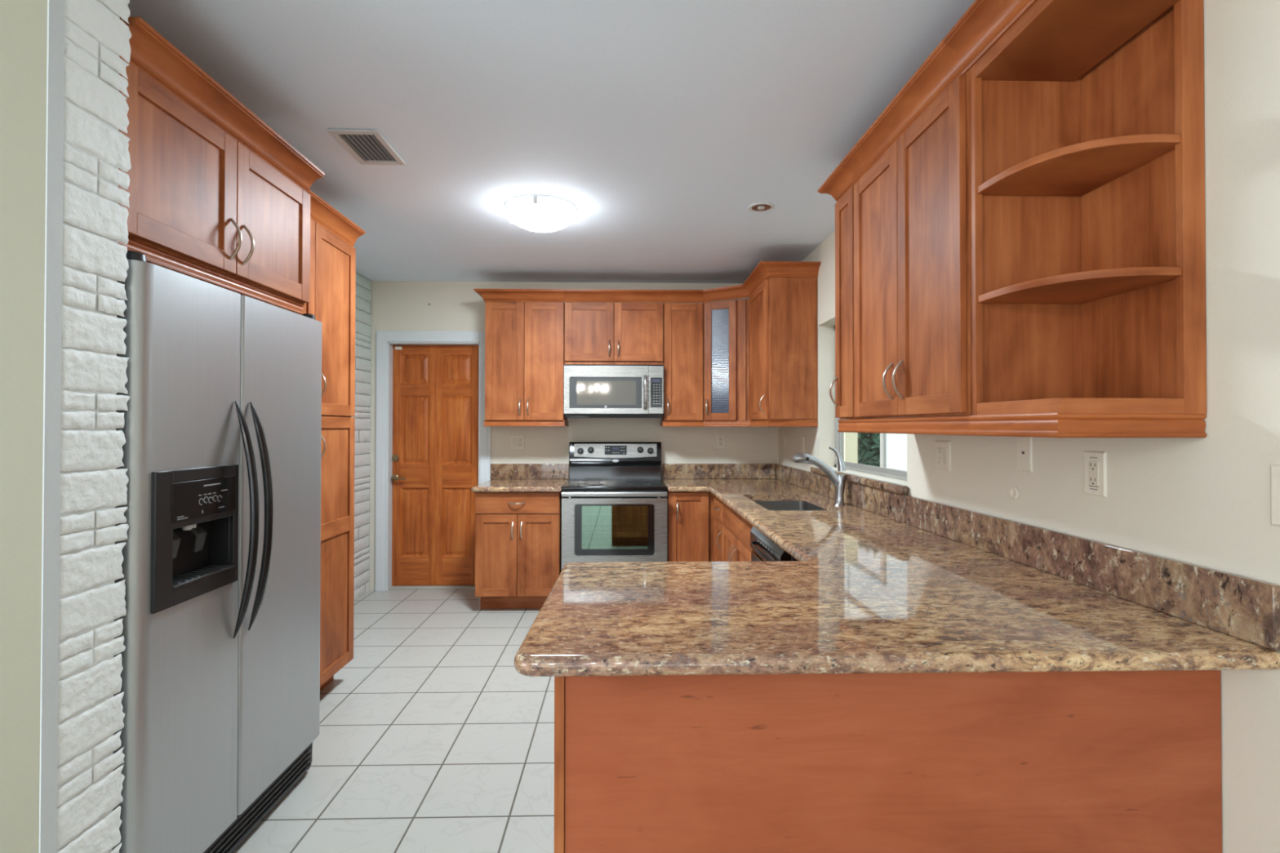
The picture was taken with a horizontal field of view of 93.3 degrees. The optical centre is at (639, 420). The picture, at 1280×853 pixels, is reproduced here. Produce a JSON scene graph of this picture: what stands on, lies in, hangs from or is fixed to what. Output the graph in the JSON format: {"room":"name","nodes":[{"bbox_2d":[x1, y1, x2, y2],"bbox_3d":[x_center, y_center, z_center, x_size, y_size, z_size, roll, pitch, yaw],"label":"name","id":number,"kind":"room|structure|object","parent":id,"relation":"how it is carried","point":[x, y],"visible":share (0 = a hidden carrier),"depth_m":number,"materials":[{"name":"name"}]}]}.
{"room":"kitchen","nodes":[
{"label":"kitchen","id":0,"kind":"room"},
{"bbox_2d":[0,0,65,852],"bbox_3d":[-2.533,0.085,1.234,2.600,2.560,0.036,0,-1,-1],"label":"wall","id":1,"kind":"structure","parent":0,"point":[32,32],"depth_m":1.25,"materials":[{"name":"beige paint"}]},
{"bbox_2d":[56,0,131,852],"bbox_3d":[-1.684,0.087,1.366,0.903,2.560,0.182,0,-1,-1],"label":"brick wall","id":2,"kind":"structure","parent":0,"point":[95,36],"depth_m":1.36,"materials":[{"name":"white brick"}]},
{"bbox_2d":[117,17,324,315],"bbox_3d":[-1.692,-0.707,1.936,0.891,0.572,0.920,0,-1,-1],"label":"upper cabinet","id":3,"kind":"object","parent":2,"relation":"attached to","point":[219,197],"visible":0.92,"depth_m":1.82,"materials":[{"name":"brown wood"}]},
{"bbox_2d":[351,272,371,600],"bbox_3d":[-2.218,0.104,3.126,0.106,2.562,3.734,0,-1,-1],"label":"wall","id":4,"kind":"structure","parent":0,"point":[363,286],"depth_m":4.82,"materials":[{"name":"brick"}]},
{"bbox_2d":[231,589,554,852],"bbox_3d":[-1.239,1.398,-0.695,5.290,0.100,11.900,0,-1,-1],"label":"floor","id":5,"kind":"structure","parent":0,"point":[431,739],"depth_m":2.57,"materials":[{"name":"tile"}]},
{"bbox_2d":[111,250,321,852],"bbox_3d":[-1.621,0.476,1.924,0.918,1.792,0.922,0,-1,-1],"label":"refrigerator","id":6,"kind":"object","parent":5,"relation":"on","point":[220,675],"visible":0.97,"depth_m":1.76,"materials":[{"name":"silver metal"}]},
{"bbox_2d":[302,190,365,691],"bbox_3d":[-1.817,0.177,2.816,0.687,2.407,0.854,0,-1,-1],"label":"pantry cabinet","id":7,"kind":"object","parent":5,"relation":"on","point":[333,236],"visible":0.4,"depth_m":3.05,"materials":[{"name":"brown wood"}]},
{"bbox_2d":[475,489,563,608],"bbox_3d":[-0.901,0.961,4.675,0.616,0.876,0.641,0,-1,-1],"label":"base cabinet","id":8,"kind":"object","parent":5,"relation":"on","point":[518,535],"visible":0.97,"depth_m":4.39,"materials":[{"name":"brown wood"}]},
{"bbox_2d":[471,479,568,492],"bbox_3d":[-0.906,0.501,4.692,0.654,0.040,0.660,0,-1,-1],"label":"countertop","id":9,"kind":"structure","parent":8,"relation":"on","point":[493,485],"depth_m":4.43,"materials":[{"name":"stone"}]},
{"bbox_2d":[561,441,666,569],"bbox_3d":[-0.192,0.785,4.662,0.765,1.228,0.695,0,-1,-1],"label":"stove","id":10,"kind":"object","parent":5,"relation":"on","point":[614,501],"visible":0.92,"depth_m":4.79,"materials":[{"name":"silver metal"}]},
{"bbox_2d":[561,491,666,569],"bbox_3d":[-0.191,0.809,4.632,0.761,0.599,0.635,0,-1,-1],"label":"oven","id":11,"kind":"object","parent":10,"relation":"in","point":[597,526],"depth_m":4.36,"materials":[{"name":"silver metal"}]},
{"bbox_2d":[561,479,666,489],"bbox_3d":[-0.192,0.488,4.667,0.765,0.025,0.601,0,-1,-1],"label":"cooktop","id":12,"kind":"object","parent":10,"relation":"in","point":[572,484],"depth_m":4.52,"materials":[{"name":"black glass"}]},
{"bbox_2d":[666,489,713,561],"bbox_3d":[0.367,0.962,4.708,0.341,0.876,0.641,0,-1,-1],"label":"base cabinet","id":13,"kind":"object","parent":5,"relation":"on","point":[690,515],"visible":0.65,"depth_m":4.43,"materials":[{"name":"brown wood"}]},
{"bbox_2d":[713,495,723,561],"bbox_3d":[0.825,0.958,4.197,0.653,0.876,0.506,0,-1,-1],"label":"base cabinet","id":14,"kind":"object","parent":5,"relation":"on","point":[717,504],"visible":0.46,"depth_m":4.15,"materials":[{"name":"brown wood"}]},
{"bbox_2d":[723,502,753,561],"bbox_3d":[0.843,0.951,3.490,0.653,0.876,0.908,0,-1,-1],"label":"base cabinet","id":15,"kind":"object","parent":5,"relation":"on","point":[736,530],"visible":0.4,"depth_m":3.48,"materials":[{"name":"brown wood"}]},
{"bbox_2d":[750,526,796,561],"bbox_3d":[0.854,0.946,2.728,0.652,0.872,0.597,0,-1,-1],"label":"dishwasher","id":16,"kind":"object","parent":5,"relation":"on","point":[763,548],"visible":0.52,"depth_m":2.70,"materials":[{"name":"black plastic"}]},
{"bbox_2d":[554,670,1222,852],"bbox_3d":[0.528,0.933,1.636,1.433,0.877,0.719,0,-1,-1],"label":"base cabinet","id":17,"kind":"object","parent":5,"relation":"on","point":[1088,762],"visible":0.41,"depth_m":1.28,"materials":[{"name":"brown wood"}]},
{"bbox_2d":[514,479,1279,676],"bbox_3d":[0.457,0.487,3.106,1.503,0.040,3.900,0,-1,-1],"label":"countertop","id":18,"kind":"structure","parent":17,"relation":"on","point":[864,591],"depth_m":1.39,"materials":[{"name":"stone"}]},
{"bbox_2d":[754,500,826,511],"bbox_3d":[0.869,0.607,3.523,0.429,0.188,0.764,0,-1,-1],"label":"sink","id":19,"kind":"object","parent":18,"relation":"in","point":[775,505],"visible":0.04,"depth_m":3.89,"materials":[{"name":"silver metal"}]},
{"bbox_2d":[791,446,846,505],"bbox_3d":[1.004,0.306,3.384,0.305,0.328,0.061,0,-1,-1],"label":"faucet","id":20,"kind":"object","parent":18,"relation":"on","point":[838,481],"visible":1,"depth_m":3.37,"materials":[{"name":"silver metal"}]},
{"bbox_2d":[127,0,980,284],"bbox_3d":[-1.235,-1.262,-0.720,5.290,0.100,11.800,0,-1,-1],"label":"ceiling","id":21,"kind":"structure","parent":0,"point":[662,122],"depth_m":2.31,"materials":[{"name":"paint"}]},
{"bbox_2d":[327,128,405,164],"bbox_3d":[-1.168,-1.173,2.599,0.205,0.013,0.315,0,-1,-1],"label":"ceiling vent","id":22,"kind":"object","parent":21,"relation":"in","point":[369,147],"visible":1,"depth_m":2.58,"materials":[{"name":"metal"}]},
{"bbox_2d":[502,194,578,232],"bbox_3d":[-0.546,-1.113,3.324,0.412,0.120,0.420,0,-1,-1],"label":"ceiling light","id":23,"kind":"object","parent":21,"relation":"attached to","point":[542,213],"visible":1,"depth_m":3.21,"materials":[{"name":"white glass"}]},
{"bbox_2d":[748,201,774,212],"bbox_3d":[0.664,-1.166,3.304,0.140,0.012,0.140,0,-1,-1],"label":"recessed light","id":24,"kind":"object","parent":21,"relation":"in","point":[762,206],"visible":1,"depth_m":3.29,"materials":[{"name":"white paint"}]},
{"bbox_2d":[369,280,777,591],"bbox_3d":[-0.496,0.123,5.108,3.650,2.560,0.140,0,-1,-1],"label":"wall","id":25,"kind":"structure","parent":0,"point":[395,306],"depth_m":5.03,"materials":[{"name":"beige paint"}]},
{"bbox_2d":[388,585,475,589],"bbox_3d":[-1.715,1.395,5.075,0.741,0.014,0.120,0,-1,-1],"label":"trim","id":26,"kind":"structure","parent":25,"relation":"attached to","point":[393,587],"depth_m":5.03,"materials":[{"name":"wood"}]},
{"bbox_2d":[374,331,490,591],"bbox_3d":[-1.713,0.330,5.060,0.941,2.143,0.150,0,-1,-1],"label":"trim","id":27,"kind":"structure","parent":25,"relation":"attached to","point":[385,340],"depth_m":4.99,"materials":[{"name":"white paint"}]},
{"bbox_2d":[391,345,479,585],"bbox_3d":[-1.717,0.372,5.077,0.744,2.022,0.108,0,-1,-1],"label":"door","id":28,"kind":"structure","parent":25,"relation":"in","point":[435,456],"depth_m":5.09,"materials":[{"name":"brown wood"}]},
{"bbox_2d":[510,435,524,448],"bbox_3d":[-1.020,0.176,5.018,0.117,0.116,0.011,0,-1,-1],"label":"outlet plate","id":29,"kind":"object","parent":25,"relation":"attached to","point":[517,442],"visible":1,"depth_m":5.02,"materials":[{"name":"white plastic"}]},
{"bbox_2d":[518,438,522,446],"bbox_3d":[-0.997,0.176,5.018,0.034,0.068,0.003,0,-1,-1],"label":"receptacle","id":30,"kind":"object","parent":29,"relation":"attached to","point":[520,440],"depth_m":5.02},
{"bbox_2d":[473,288,568,426],"bbox_3d":[-0.935,-0.484,4.831,0.694,1.056,0.403,0,-1,-1],"label":"upper cabinet","id":31,"kind":"object","parent":25,"relation":"attached to","point":[524,328],"visible":0.99,"depth_m":4.69,"materials":[{"name":"brown wood"}]},
{"bbox_2d":[490,463,568,479],"bbox_3d":[-0.914,0.419,5.013,0.646,0.128,0.021,0,-1,-1],"label":"backsplash","id":32,"kind":"structure","parent":25,"relation":"attached to","point":[498,471],"depth_m":5.00,"materials":[{"name":"stone"}]},
{"bbox_2d":[563,288,664,364],"bbox_3d":[-0.207,-0.725,4.851,0.777,0.575,0.401,0,-1,-1],"label":"upper cabinet","id":33,"kind":"object","parent":25,"relation":"attached to","point":[631,332],"visible":0.98,"depth_m":4.71,"materials":[{"name":"brown wood"}]},
{"bbox_2d":[564,364,663,417],"bbox_3d":[-0.206,-0.229,4.822,0.767,0.412,0.449,0,-1,-1],"label":"microwave","id":34,"kind":"object","parent":33,"relation":"attached to","point":[590,390],"visible":1,"depth_m":4.64,"materials":[{"name":"silver metal"}]},
{"bbox_2d":[660,289,703,426],"bbox_3d":[0.336,-0.484,4.862,0.325,1.058,0.401,0,-1,-1],"label":"upper cabinet","id":35,"kind":"object","parent":25,"relation":"attached to","point":[683,309],"visible":0.99,"depth_m":4.72,"materials":[{"name":"brown wood"}]},
{"bbox_2d":[662,463,775,479],"bbox_3d":[0.661,0.421,5.053,0.946,0.128,0.021,0,-1,-1],"label":"backsplash","id":36,"kind":"structure","parent":25,"relation":"attached to","point":[670,471],"depth_m":5.04,"materials":[{"name":"stone"}]},
{"bbox_2d":[715,434,725,448],"bbox_3d":[0.676,0.172,5.063,0.080,0.120,0.008,0,-1,-1],"label":"outlet plate","id":37,"kind":"object","parent":25,"relation":"attached to","point":[720,438],"visible":1,"depth_m":5.06,"materials":[{"name":"white plastic"}]},
{"bbox_2d":[718,437,722,445],"bbox_3d":[0.676,0.172,5.061,0.034,0.068,0.003,0,-1,-1],"label":"receptacle","id":38,"kind":"object","parent":37,"relation":"attached to","point":[720,439],"depth_m":5.06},
{"bbox_2d":[885,433,906,471],"bbox_3d":[2.880,-0.025,7.077,0.120,3.100,10.000,0,-1,-1],"label":"wall","id":39,"kind":"structure","parent":0,"point":[895,443],"depth_m":6.66,"materials":[{"name":"white paint"}]},
{"bbox_2d":[844,418,857,463],"bbox_3d":[2.828,0.334,8.102,0.170,2.400,0.040,0,-1,-1],"label":"trim","id":40,"kind":"structure","parent":39,"relation":"attached to","point":[851,439],"depth_m":8.08,"materials":[{"name":"beige paint"}]},
{"bbox_2d":[880,433,885,467],"bbox_3d":[2.867,0.324,6.978,0.150,2.400,0.090,0,-1,-1],"label":"trim","id":41,"kind":"structure","parent":39,"relation":"attached to","point":[882,436],"depth_m":6.94,"materials":[{"name":"metal"}]},
{"bbox_2d":[777,0,1279,852],"bbox_3d":[1.393,0.071,-0.690,0.170,2.560,11.550,0,-1,-1],"label":"wall","id":42,"kind":"structure","parent":0,"point":[1205,502],"depth_m":1.30,"materials":[{"name":"beige paint"}]},
{"bbox_2d":[702,284,751,426],"bbox_3d":[0.825,-0.491,4.811,0.682,1.072,0.530,0,-1,-1],"label":"upper cabinet","id":43,"kind":"object","parent":42,"relation":"attached to","point":[726,323],"visible":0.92,"depth_m":4.65,"materials":[{"name":"brown wood"}]},
{"bbox_2d":[742,261,821,426],"bbox_3d":[0.981,-0.501,4.279,0.401,1.084,0.642,0,-1,-1],"label":"upper cabinet","id":44,"kind":"object","parent":42,"relation":"attached to","point":[783,297],"visible":1,"depth_m":4.03,"materials":[{"name":"brown wood"}]},
{"bbox_2d":[800,435,804,453],"bbox_3d":[1.172,0.170,4.368,0.011,0.120,0.075,0,-1,-1],"label":"switch plate","id":45,"kind":"object","parent":42,"relation":"attached to","point":[802,437],"visible":1,"depth_m":4.35,"materials":[{"name":"white plastic"}]},
{"bbox_2d":[817,163,858,432],"bbox_3d":[1.019,-0.503,2.621,0.406,1.105,0.288,0,-1,-1],"label":"upper cabinet","id":46,"kind":"object","parent":42,"relation":"attached to","point":[840,184],"visible":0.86,"depth_m":2.58,"materials":[{"name":"brown wood"}]},
{"bbox_2d":[834,325,906,480],"bbox_3d":[1.331,-0.170,3.391,0.045,0.942,1.252,0,-1,-1],"label":"window","id":47,"kind":"structure","parent":42,"relation":"in","point":[838,436],"depth_m":3.67,"materials":[{"name":"metal"}]},
{"bbox_2d":[840,40,973,435],"bbox_3d":[1.033,-0.508,2.077,0.406,1.105,0.800,0,-1,-1],"label":"upper cabinet","id":48,"kind":"object","parent":42,"relation":"attached to","point":[910,169],"visible":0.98,"depth_m":1.94,"materials":[{"name":"brown wood"}]},
{"bbox_2d":[935,440,951,471],"bbox_3d":[1.222,0.141,2.441,0.011,0.122,0.116,0,-1,-1],"label":"dimmer switch","id":49,"kind":"object","parent":42,"relation":"attached to","point":[943,448],"visible":1,"depth_m":2.43,"materials":[{"name":"white plastic"}]},
{"bbox_2d":[1009,486,1018,499],"bbox_3d":[1.235,0.238,1.993,0.007,0.042,0.042,0,-1,-1],"label":"bumper cover","id":50,"kind":"object","parent":42,"relation":"attached to","point":[1014,491],"visible":1,"depth_m":1.99,"materials":[{"name":"white plastic"}]},
{"bbox_2d":[1017,436,1033,472],"bbox_3d":[1.236,0.102,1.943,0.007,0.122,0.073,0,-1,-1],"label":"phone jack plate","id":51,"kind":"object","parent":42,"relation":"attached to","point":[1024,444],"visible":0.87,"depth_m":1.94,"materials":[{"name":"white plastic"}]},
{"bbox_2d":[775,463,1279,650],"bbox_3d":[1.197,0.403,3.128,0.024,0.130,3.899,0,-1,-1],"label":"backsplash","id":52,"kind":"structure","parent":42,"relation":"attached to","point":[1244,608],"depth_m":1.60,"materials":[{"name":"stone"}]},
{"bbox_2d":[810,466,908,494],"bbox_3d":[1.180,0.320,3.393,0.044,0.040,1.332,0,-1,-1],"label":"granite ledge","id":53,"kind":"object","parent":52,"relation":"on","point":[882,485],"visible":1,"depth_m":3.04,"materials":[{"name":"brown stone"}]},
{"bbox_2d":[942,0,1206,437],"bbox_3d":[1.048,-0.511,1.470,0.406,1.099,0.415,0,-1,-1],"label":"open shelf unit","id":54,"kind":"object","parent":42,"relation":"attached to","point":[1086,135],"visible":1,"depth_m":1.52,"materials":[{"name":"brown wood"}]},
{"bbox_2d":[1084,450,1107,497],"bbox_3d":[1.243,0.144,1.652,0.008,0.122,0.078,0,-1,-1],"label":"power outlet","id":55,"kind":"object","parent":42,"relation":"attached to","point":[1095,462],"visible":1,"depth_m":1.64,"materials":[{"name":"white plastic"}]},
{"bbox_2d":[1088,457,1098,489],"bbox_3d":[1.241,0.144,1.652,0.004,0.089,0.034,0,-1,-1],"label":"receptacle","id":56,"kind":"object","parent":55,"relation":"attached to","point":[1093,462],"depth_m":1.65,"materials":[{"name":"white plastic"}]},
{"bbox_2d":[1270,464,1279,526],"bbox_3d":[1.257,0.147,1.165,0.006,0.122,0.077,0,-1,-1],"label":"blank plate","id":57,"kind":"object","parent":42,"relation":"attached to","point":[1274,468],"visible":1,"depth_m":1.19,"materials":[{"name":"white plastic"}]},
{"bbox_3d":[5.063,1.577,7.118,7.510,0.100,18.000,0,-1,-1],"label":"ground","id":58,"kind":"structure","parent":0,"visible":0},
{"bbox_2d":[857,432,879,466],"bbox_3d":[3.520,0.314,9.201,1.170,2.533,2.174,0,-1,-1],"label":"shrub","id":59,"kind":"object","parent":58,"relation":"on","point":[868,446],"visible":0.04,"depth_m":8.52,"materials":[{"name":"green plant"}]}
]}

